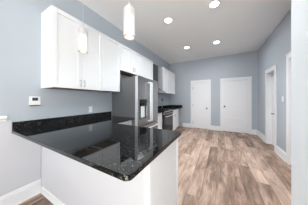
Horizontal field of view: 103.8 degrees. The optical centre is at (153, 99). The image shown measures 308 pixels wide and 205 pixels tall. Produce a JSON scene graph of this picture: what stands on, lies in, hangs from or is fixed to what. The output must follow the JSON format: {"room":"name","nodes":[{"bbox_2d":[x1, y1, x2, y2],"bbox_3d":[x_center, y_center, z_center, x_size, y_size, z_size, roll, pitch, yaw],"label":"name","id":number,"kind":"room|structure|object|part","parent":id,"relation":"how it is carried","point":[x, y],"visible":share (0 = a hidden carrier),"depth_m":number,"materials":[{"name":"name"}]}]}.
{"room":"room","nodes":[
{"label":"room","id":0,"kind":"room"},
{"bbox_2d":[0,0,169,133],"bbox_3d":[-1.454,-0.234,2.084,0.120,3.055,9.060,0,0,29],"label":"wall","id":1,"kind":"structure","parent":0,"point":[20,20],"depth_m":1.64,"materials":[{"name":"blue paint"}]},
{"bbox_2d":[0,116,6,121],"bbox_3d":[-2.639,0.225,-0.259,0.050,0.067,3.812,0,0,29],"label":"chair rail","id":2,"kind":"object","parent":1,"relation":"attached to","point":[2,118],"visible":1,"depth_m":1.38,"materials":[{"name":"white paint"}]},
{"bbox_2d":[0,120,40,196],"bbox_3d":[-2.580,0.774,-0.113,0.012,1.040,4.124,0,0,29],"label":"wainscot","id":3,"kind":"structure","parent":1,"relation":"attached to","point":[20,158],"depth_m":1.49,"materials":[{"name":"white paint"}]},
{"bbox_2d":[0,179,40,204],"bbox_3d":[-2.563,1.203,-0.122,0.026,0.182,4.124,0,0,29],"label":"baseboard","id":4,"kind":"structure","parent":1,"relation":"attached to","point":[26,192],"depth_m":1.52,"materials":[{"name":"white paint"}]},
{"bbox_2d":[29,96,39,105],"bbox_3d":[-1.613,0.025,1.636,0.029,0.126,0.114,0,0,29],"label":"thermostat","id":5,"kind":"object","parent":1,"relation":"attached to","point":[33,100],"visible":1,"depth_m":1.63,"materials":[{"name":"white plastic"}]},
{"bbox_2d":[12,111,111,130],"bbox_3d":[-1.350,0.329,2.125,0.020,0.102,1.515,0,0,29],"label":"backsplash","id":6,"kind":"structure","parent":1,"relation":"attached to","point":[19,125],"depth_m":1.83,"materials":[{"name":"black stone"}]},
{"bbox_2d":[41,5,102,90],"bbox_3d":[-1.253,-0.683,1.950,0.358,1.056,0.762,0,0,29],"label":"upper cabinet","id":7,"kind":"object","parent":1,"relation":"attached to","point":[63,67],"visible":1,"depth_m":1.71,"materials":[{"name":"white paint"}]},
{"bbox_3d":[-1.222,-0.683,1.718,0.021,1.048,0.382,0,0,29],"label":"door","id":8,"kind":"part","parent":7,"relation":"part of","materials":[{"name":"white paint"}]},
{"bbox_3d":[-1.276,-0.164,1.962,0.306,0.016,0.726,0,0,29],"label":"panel","id":9,"kind":"part","parent":7,"relation":"part of","materials":[{"name":"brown wood"}]},
{"bbox_3d":[-1.038,-0.683,2.052,0.021,1.048,0.373,0,0,29],"label":"door","id":10,"kind":"part","parent":7,"relation":"part of","materials":[{"name":"white paint"}]},
{"bbox_2d":[94,34,119,91],"bbox_3d":[-0.977,-0.683,2.485,0.329,1.056,0.439,0,0,29],"label":"upper cabinet","id":11,"kind":"object","parent":1,"relation":"attached to","point":[111,48],"visible":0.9,"depth_m":2.41,"materials":[{"name":"white paint"}]},
{"bbox_3d":[-0.842,-0.683,2.410,0.021,1.048,0.436,0,0,29],"label":"door","id":12,"kind":"part","parent":11,"relation":"part of","materials":[{"name":"white paint"}]},
{"bbox_2d":[120,43,143,76],"bbox_3d":[-0.632,-0.921,3.084,0.358,0.580,0.943,0,0,29],"label":"upper cabinet","id":13,"kind":"object","parent":1,"relation":"attached to","point":[131,62],"visible":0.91,"depth_m":2.95,"materials":[{"name":"white paint"}]},
{"bbox_3d":[-0.627,-0.921,2.803,0.021,0.572,0.451,0,0,29],"label":"door","id":14,"kind":"part","parent":13,"relation":"part of","materials":[{"name":"white paint"}]},
{"bbox_3d":[-0.655,-0.640,3.097,0.306,0.016,0.907,0,0,29],"label":"panel","id":15,"kind":"part","parent":13,"relation":"part of","materials":[{"name":"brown wood"}]},
{"bbox_3d":[-0.401,-0.921,3.217,0.021,0.572,0.485,0,0,29],"label":"door","id":16,"kind":"part","parent":13,"relation":"part of","materials":[{"name":"white paint"}]},
{"bbox_2d":[144,57,152,79],"bbox_3d":[-0.297,-0.683,3.727,0.329,1.056,0.505,0,0,29],"label":"upper cabinet","id":17,"kind":"object","parent":1,"relation":"attached to","point":[148,64],"visible":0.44,"depth_m":3.65,"materials":[{"name":"white paint"}]},
{"bbox_2d":[153,64,165,93],"bbox_3d":[0.094,-0.715,4.306,0.459,1.012,0.615,0,0,29],"label":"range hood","id":18,"kind":"object","parent":1,"relation":"attached to","point":[155,67],"visible":0.36,"depth_m":4.26,"materials":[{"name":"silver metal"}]},
{"bbox_2d":[158,67,169,93],"bbox_3d":[0.354,-0.734,4.916,0.329,0.975,0.694,0,0,29],"label":"upper cabinet","id":19,"kind":"object","parent":1,"relation":"attached to","point":[163,73],"visible":0.68,"depth_m":4.70,"materials":[{"name":"white paint"}]},
{"bbox_3d":[0.489,-0.734,4.842,0.021,0.967,0.691,0,0,29],"label":"door","id":20,"kind":"part","parent":19,"relation":"part of","materials":[{"name":"white paint"}]},
{"bbox_2d":[158,105,181,107],"bbox_3d":[0.719,0.329,5.254,0.644,0.102,1.410,0,0,29],"label":"backsplash","id":21,"kind":"structure","parent":1,"relation":"attached to","point":[164,106],"depth_m":5.74,"materials":[{"name":"black stone"}]},
{"bbox_2d":[169,71,174,93],"bbox_3d":[0.687,-0.734,5.524,0.329,0.975,0.689,0,0,29],"label":"upper cabinet","id":22,"kind":"object","parent":1,"relation":"attached to","point":[172,75],"visible":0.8,"depth_m":5.49,"materials":[{"name":"white paint"}]},
{"bbox_2d":[18,126,290,204],"bbox_3d":[0.660,1.319,0.927,4.940,0.050,9.300,0,0,29],"label":"floor","id":23,"kind":"structure","parent":0,"point":[215,167],"depth_m":2.14,"materials":[{"name":"wood"}]},
{"bbox_2d":[41,138,177,204],"bbox_3d":[-0.655,0.853,1.540,1.775,0.881,0.652,0,0,29],"label":"base cabinet","id":24,"kind":"object","parent":23,"relation":"on","point":[65,180],"visible":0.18,"depth_m":1.19,"materials":[{"name":"white paint"}]},
{"bbox_3d":[-0.816,1.251,1.266,1.694,0.085,0.016,0,0,29],"label":"moulding","id":25,"kind":"part","parent":24,"relation":"part of","materials":[{"name":"white paint"}]},
{"bbox_3d":[-0.812,0.853,1.280,1.750,0.881,0.012,0,0,29],"label":"panel","id":26,"kind":"part","parent":24,"relation":"part of","materials":[{"name":"white paint"}]},
{"bbox_2d":[12,111,180,181],"bbox_3d":[-0.560,0.345,1.692,1.821,0.134,1.516,0,0,29],"label":"countertop","id":27,"kind":"structure","parent":24,"relation":"on","point":[97,141],"depth_m":1.14,"materials":[{"name":"black stone"}]},
{"bbox_3d":[-0.050,0.853,0.853,0.045,0.881,0.005,0,0,29],"label":"corner trim","id":28,"kind":"part","parent":24,"relation":"part of","materials":[{"name":"white paint"}]},
{"bbox_3d":[-0.024,0.853,0.859,0.005,0.881,0.030,0,0,29],"label":"corner trim","id":29,"kind":"part","parent":24,"relation":"part of","materials":[{"name":"white paint"}]},
{"bbox_3d":[0.111,0.853,1.127,0.014,0.881,0.627,0,0,29],"label":"panel","id":30,"kind":"part","parent":24,"relation":"part of","materials":[{"name":"white paint"}]},
{"bbox_3d":[0.267,0.853,1.386,0.010,0.881,0.037,0,0,29],"label":"corner trim","id":31,"kind":"part","parent":24,"relation":"part of","materials":[{"name":"white paint"}]},
{"bbox_2d":[118,120,131,124],"bbox_3d":[-0.861,0.853,2.374,0.638,0.881,0.608,0,0,29],"label":"base cabinet","id":32,"kind":"object","parent":23,"relation":"on","point":[130,121],"visible":0.03,"depth_m":2.41,"materials":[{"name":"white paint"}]},
{"bbox_2d":[112,75,157,128],"bbox_3d":[-0.397,0.397,2.981,0.812,1.793,0.895,0,0,29],"label":"refrigerator","id":33,"kind":"object","parent":23,"relation":"on","point":[137,98],"visible":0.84,"depth_m":2.64,"materials":[{"name":"grey metal"}]},
{"bbox_3d":[-0.252,0.039,2.641,0.067,1.033,0.435,0,0,29],"label":"door","id":34,"kind":"part","parent":33,"relation":"part of","materials":[{"name":"silver metal"}]},
{"bbox_3d":[-0.142,0.896,2.841,0.067,0.656,0.892,0,0,29],"label":"freezer drawer","id":35,"kind":"part","parent":33,"relation":"part of","materials":[{"name":"silver metal"}]},
{"bbox_3d":[-0.097,0.056,2.769,0.082,0.907,0.032,0,0,29],"label":"handle","id":36,"kind":"part","parent":33,"relation":"part of","materials":[{"name":"silver metal"}]},
{"bbox_3d":[-0.064,0.056,2.828,0.082,0.907,0.032,0,0,29],"label":"handle","id":37,"kind":"part","parent":33,"relation":"part of","materials":[{"name":"silver metal"}]},
{"bbox_3d":[-0.036,0.039,3.035,0.067,1.033,0.451,0,0,29],"label":"door","id":38,"kind":"part","parent":33,"relation":"part of","materials":[{"name":"silver metal"}]},
{"bbox_2d":[157,113,162,128],"bbox_3d":[-0.139,0.853,3.694,0.638,0.881,0.575,0,0,29],"label":"base cabinet","id":39,"kind":"object","parent":23,"relation":"on","point":[160,120],"visible":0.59,"depth_m":3.71,"materials":[{"name":"white paint"}]},
{"bbox_3d":[0.106,0.877,3.560,0.021,0.617,0.573,0,0,29],"label":"door","id":40,"kind":"part","parent":39,"relation":"part of","materials":[{"name":"white paint"}]},
{"bbox_2d":[158,108,173,130],"bbox_3d":[0.250,0.811,4.260,0.719,0.965,0.773,0,0,29],"label":"range cooker","id":41,"kind":"object","parent":23,"relation":"on","point":[167,115],"visible":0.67,"depth_m":4.04,"materials":[{"name":"silver metal"}]},
{"bbox_3d":[0.499,0.795,4.124,0.034,0.587,0.769,0,0,29],"label":"oven door","id":42,"kind":"part","parent":41,"relation":"part of","materials":[{"name":"black"}]},
{"bbox_2d":[173,110,175,128],"bbox_3d":[0.491,0.853,4.844,0.638,0.881,0.468,0,0,29],"label":"base cabinet","id":43,"kind":"object","parent":23,"relation":"on","point":[174,115],"visible":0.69,"depth_m":4.84,"materials":[{"name":"white paint"}]},
{"bbox_2d":[158,105,182,109],"bbox_3d":[0.723,0.345,5.252,0.654,0.134,1.410,0,0,29],"label":"countertop","id":44,"kind":"structure","parent":43,"relation":"on","point":[174,107],"depth_m":5.58,"materials":[{"name":"black stone"}]},
{"bbox_3d":[0.736,0.877,4.710,0.021,0.617,0.466,0,0,29],"label":"door","id":45,"kind":"part","parent":43,"relation":"part of","materials":[{"name":"white paint"}]},
{"bbox_2d":[173,109,178,130],"bbox_3d":[0.720,0.853,5.262,0.638,0.881,0.476,0,0,29],"label":"base cabinet","id":46,"kind":"object","parent":23,"relation":"on","point":[176,110],"visible":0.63,"depth_m":5.15,"materials":[{"name":"white paint"}]},
{"bbox_3d":[0.965,0.877,5.128,0.021,0.617,0.474,0,0,29],"label":"door","id":47,"kind":"part","parent":46,"relation":"part of","materials":[{"name":"white paint"}]},
{"bbox_2d":[78,0,290,63],"bbox_3d":[0.660,-1.801,0.927,4.940,0.080,9.300,0,0,29],"label":"ceiling","id":48,"kind":"structure","parent":0,"point":[240,26],"depth_m":2.77,"materials":[{"name":"paint"}]},
{"bbox_2d":[78,26,87,53],"bbox_3d":[-0.916,-1.184,1.562,0.120,1.152,0.120,0,0,29],"label":"pendant light","id":49,"kind":"object","parent":48,"relation":"hanging from","point":[82,32],"visible":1,"depth_m":1.52,"materials":[{"name":"white glass"}]},
{"bbox_2d":[123,0,134,40],"bbox_3d":[-0.244,-1.184,1.194,0.120,1.152,0.120,0,0,29],"label":"pendant light","id":50,"kind":"object","parent":48,"relation":"hanging from","point":[128,10],"visible":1,"depth_m":1.15,"materials":[{"name":"white glass"}]},
{"bbox_2d":[164,17,172,22],"bbox_3d":[0.319,-1.756,2.698,0.200,0.008,0.200,0,0,29],"label":"recessed light","id":51,"kind":"object","parent":48,"relation":"in","point":[166,20],"visible":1,"depth_m":2.69,"materials":[{"name":"white paint"}]},
{"bbox_2d":[208,0,219,7],"bbox_3d":[1.117,-1.756,2.239,0.200,0.008,0.200,0,0,29],"label":"recessed light","id":52,"kind":"object","parent":48,"relation":"in","point":[215,3],"visible":1,"depth_m":2.24,"materials":[{"name":"white paint"}]},
{"bbox_2d":[170,51,257,129],"bbox_3d":[2.302,-0.234,5.261,3.657,3.055,0.120,0,0,29],"label":"wall","id":53,"kind":"structure","parent":0,"point":[215,69],"depth_m":5.07,"materials":[{"name":"blue paint"}]},
{"bbox_2d":[191,79,210,129],"bbox_3d":[2.064,0.225,5.365,0.850,2.137,0.166,0,0,29],"label":"door","id":54,"kind":"structure","parent":53,"relation":"in","point":[200,92],"depth_m":5.33,"materials":[{"name":"white paint"}]},
{"bbox_2d":[182,123,256,134],"bbox_3d":[2.542,1.203,5.046,2.734,0.182,0.026,0,0,29],"label":"baseboard","id":55,"kind":"structure","parent":53,"relation":"attached to","point":[217,128],"depth_m":5.05,"materials":[{"name":"white paint"}]},
{"bbox_2d":[220,76,251,133],"bbox_3d":[3.185,0.225,4.751,1.035,2.137,0.166,0,0,29],"label":"door","id":56,"kind":"structure","parent":53,"relation":"in","point":[235,96],"depth_m":4.73,"materials":[{"name":"white paint"}]},
{"bbox_2d":[258,9,290,151],"bbox_3d":[2.819,-0.234,2.481,0.160,3.055,4.260,0,0,29],"label":"wall","id":57,"kind":"structure","parent":0,"point":[277,45],"depth_m":2.84,"materials":[{"name":"blue paint"}]},
{"bbox_2d":[265,64,276,151],"bbox_3d":[3.216,0.224,3.236,0.188,2.140,0.791,0,0,29],"label":"door","id":58,"kind":"structure","parent":57,"relation":"in","point":[271,73],"depth_m":3.48,"materials":[{"name":"white paint"}]},
{"bbox_2d":[257,130,285,161],"bbox_3d":[2.737,1.203,2.526,0.026,0.182,4.258,0,0,29],"label":"baseboard","id":59,"kind":"structure","parent":57,"relation":"attached to","point":[279,151],"depth_m":2.79,"materials":[{"name":"white paint"}]},
{"bbox_2d":[285,52,290,164],"bbox_3d":[2.511,0.194,1.948,0.188,2.200,1.106,0,0,29],"label":"door","id":60,"kind":"structure","parent":57,"relation":"in","point":[288,56],"depth_m":2.39,"materials":[{"name":"white paint"}]},
{"bbox_2d":[291,0,307,204],"bbox_3d":[1.840,-0.234,0.247,1.978,3.055,0.600,0,0,29],"label":"wall","id":61,"kind":"structure","parent":0,"point":[299,8],"depth_m":0.88,"materials":[{"name":"white paint"}]}
]}

